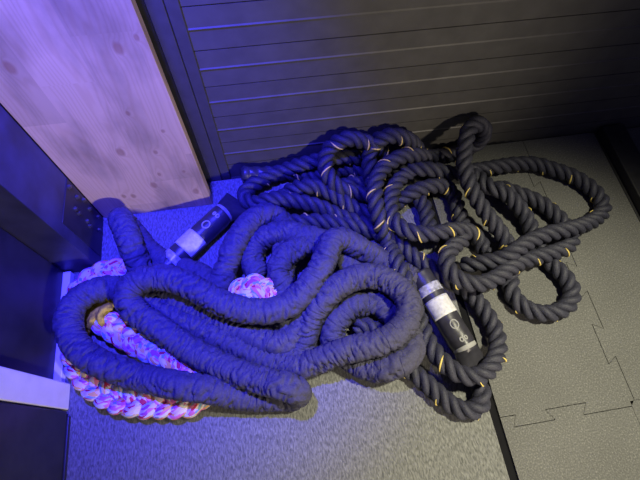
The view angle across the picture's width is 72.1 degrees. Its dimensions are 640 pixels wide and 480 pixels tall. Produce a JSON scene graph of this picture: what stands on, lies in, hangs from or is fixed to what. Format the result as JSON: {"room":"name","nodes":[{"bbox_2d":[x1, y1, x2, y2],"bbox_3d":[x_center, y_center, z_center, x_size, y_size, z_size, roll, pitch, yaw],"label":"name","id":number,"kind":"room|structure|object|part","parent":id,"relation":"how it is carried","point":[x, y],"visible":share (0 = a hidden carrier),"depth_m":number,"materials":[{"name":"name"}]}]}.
{"room":"gym","nodes":[
{"label":"gym","id":0,"kind":"room"},
{"bbox_2d":[0,0,639,196],"bbox_3d":[0.263,-0.812,0.392,4.000,2.413,0.100,-8,65,-5],"label":"wall","id":1,"kind":"structure","parent":0,"point":[280,78],"depth_m":1.13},
{"bbox_2d":[144,0,221,180],"bbox_3d":[-0.310,-0.719,0.335,0.034,2.412,0.056,-8,65,-5],"label":"trim","id":2,"kind":"structure","parent":1,"relation":"attached to","point":[157,11],"depth_m":1.02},
{"bbox_2d":[163,0,230,179],"bbox_3d":[-0.280,-0.727,0.339,0.028,2.412,0.049,-8,65,-5],"label":"trim","id":3,"kind":"structure","parent":1,"relation":"attached to","point":[173,7],"depth_m":1.03,"materials":[{"name":"grey metal"}]},
{"bbox_2d":[222,159,638,426],"bbox_3d":[0.389,0.581,1.102,4.000,0.047,2.150,-8,65,-5],"label":"floor","id":4,"kind":"structure","parent":0,"point":[232,177],"depth_m":1.15,"materials":[{"name":"rubber"}]},
{"bbox_2d":[64,175,509,479],"bbox_3d":[-0.512,0.711,0.988,1.967,0.012,1.903,-8,65,-5],"label":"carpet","id":5,"kind":"object","parent":4,"relation":"on","point":[350,427],"visible":0.16,"depth_m":1.10,"materials":[{"name":"grey carpet"}]},
{"bbox_2d":[0,402,70,479],"bbox_3d":[-0.761,0.572,0.433,0.418,1.100,0.770,-8,65,-5],"label":"base cabinet","id":6,"kind":"object","parent":5,"relation":"on","point":[34,441],"visible":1,"depth_m":0.94,"materials":[{"name":"metal"}]},
{"bbox_2d":[0,228,73,410],"bbox_3d":[-0.686,0.034,0.686,0.071,1.100,0.373,-8,65,-5],"label":"frame","id":7,"kind":"object","parent":5,"relation":"on","point":[32,374],"visible":0.87,"depth_m":1.04,"materials":[{"name":"metal"}]},
{"bbox_3d":[-0.662,0.172,0.622,0.071,1.100,0.064,-8,65,-5],"label":"post","id":8,"kind":"part","parent":7,"relation":"part of","materials":[{"name":"white metal"}]},
{"bbox_3d":[-0.699,0.232,1.188,0.037,0.022,0.307,-8,65,-5],"label":"floor rail","id":9,"kind":"part","parent":7,"relation":"part of","materials":[{"name":"white metal"}]},
{"bbox_2d":[0,105,102,271],"bbox_3d":[-0.839,-0.197,0.790,0.428,1.100,0.168,-8,65,-5],"label":"metal bracket","id":10,"kind":"object","parent":5,"relation":"on","point":[40,207],"visible":0.98,"depth_m":1.03,"materials":[{"name":"metal"}]},
{"bbox_3d":[-0.646,-0.055,1.208,0.002,0.219,0.130,-8,65,-5],"label":"bolt plate","id":11,"kind":"part","parent":10,"relation":"part of","materials":[{"name":"black metal"}]},
{"bbox_2d":[0,0,212,217],"bbox_3d":[-0.478,-0.503,0.499,0.329,1.900,0.028,-8,65,-5],"label":"wooden board","id":12,"kind":"object","parent":5,"relation":"on","point":[86,80],"visible":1,"depth_m":0.92,"materials":[{"name":"brown wood"}]},
{"bbox_2d":[60,258,276,419],"bbox_3d":[-0.407,0.253,1.148,0.600,0.079,0.405,8,65,2],"label":"rope","id":13,"kind":"object","parent":5,"relation":"on","point":[106,323],"visible":0.57,"depth_m":1.12,"materials":[{"name":"fabric"}]},
{"bbox_2d":[52,193,484,411],"bbox_3d":[-0.137,0.115,1.185,1.082,0.151,0.652,-8,65,-5],"label":"rope","id":14,"kind":"object","parent":5,"relation":"on","point":[184,305],"visible":0.98,"depth_m":1.12,"materials":[{"name":"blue fabric"}]},
{"bbox_2d":[201,211,219,227],"bbox_3d":[-0.317,-0.057,1.268,0.024,0.005,0.062,36,69,14],"label":"print","id":15,"kind":"object","parent":14,"relation":"on","point":[211,219],"depth_m":1.27},
{"bbox_2d":[449,319,467,341],"bbox_3d":[0.360,0.235,1.148,0.024,0.005,0.063,-24,68,-12],"label":"print","id":16,"kind":"object","parent":14,"relation":"on","point":[458,331],"depth_m":1.15},
{"bbox_2d":[420,177,517,479],"bbox_3d":[0.470,0.581,1.074,0.021,0.006,1.903,-8,65,-5],"label":"trim","id":17,"kind":"structure","parent":4,"relation":"on","point":[493,412],"depth_m":1.13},
{"bbox_2d":[426,141,633,426],"bbox_3d":[0.576,0.073,1.310,0.362,0.012,0.854,-8,65,-5],"label":"rubber mat","id":18,"kind":"object","parent":4,"relation":"on","point":[549,364],"visible":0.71,"depth_m":1.21,"materials":[{"name":"grey rubber"}]},
{"bbox_2d":[237,116,612,419],"bbox_3d":[0.360,0.050,1.204,1.139,0.190,0.818,-8,65,-5],"label":"rope","id":19,"kind":"object","parent":18,"relation":"on","point":[378,220],"visible":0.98,"depth_m":1.28,"materials":[{"name":"black fabric"}]},
{"bbox_2d":[499,403,639,479],"bbox_3d":[0.717,0.921,0.918,0.349,0.012,1.087,-8,65,-5],"label":"rubber mat","id":20,"kind":"object","parent":4,"relation":"on","point":[605,445],"visible":1,"depth_m":1.10,"materials":[{"name":"grey rubber"}]},
{"bbox_2d":[523,127,639,399],"bbox_3d":[1.260,-0.025,1.371,1.075,0.012,0.841,-8,65,-5],"label":"rubber mat","id":21,"kind":"object","parent":4,"relation":"on","point":[607,257],"visible":0.63,"depth_m":1.33,"materials":[{"name":"grey rubber"}]},
{"bbox_2d":[594,124,639,220],"bbox_3d":[1.077,0.116,1.272,0.094,0.042,1.112,-8,65,-5],"label":"rail","id":22,"kind":"object","parent":21,"relation":"on","point":[615,141],"visible":1,"depth_m":1.44,"materials":[{"name":"black metal"}]},
{"bbox_2d":[629,399,639,423],"bbox_3d":[1.415,0.834,0.975,1.061,0.012,1.073,-8,65,-5],"label":"rubber mat","id":23,"kind":"object","parent":4,"relation":"on","point":[636,403],"visible":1,"depth_m":1.14,"materials":[{"name":"grey rubber"}]}
]}

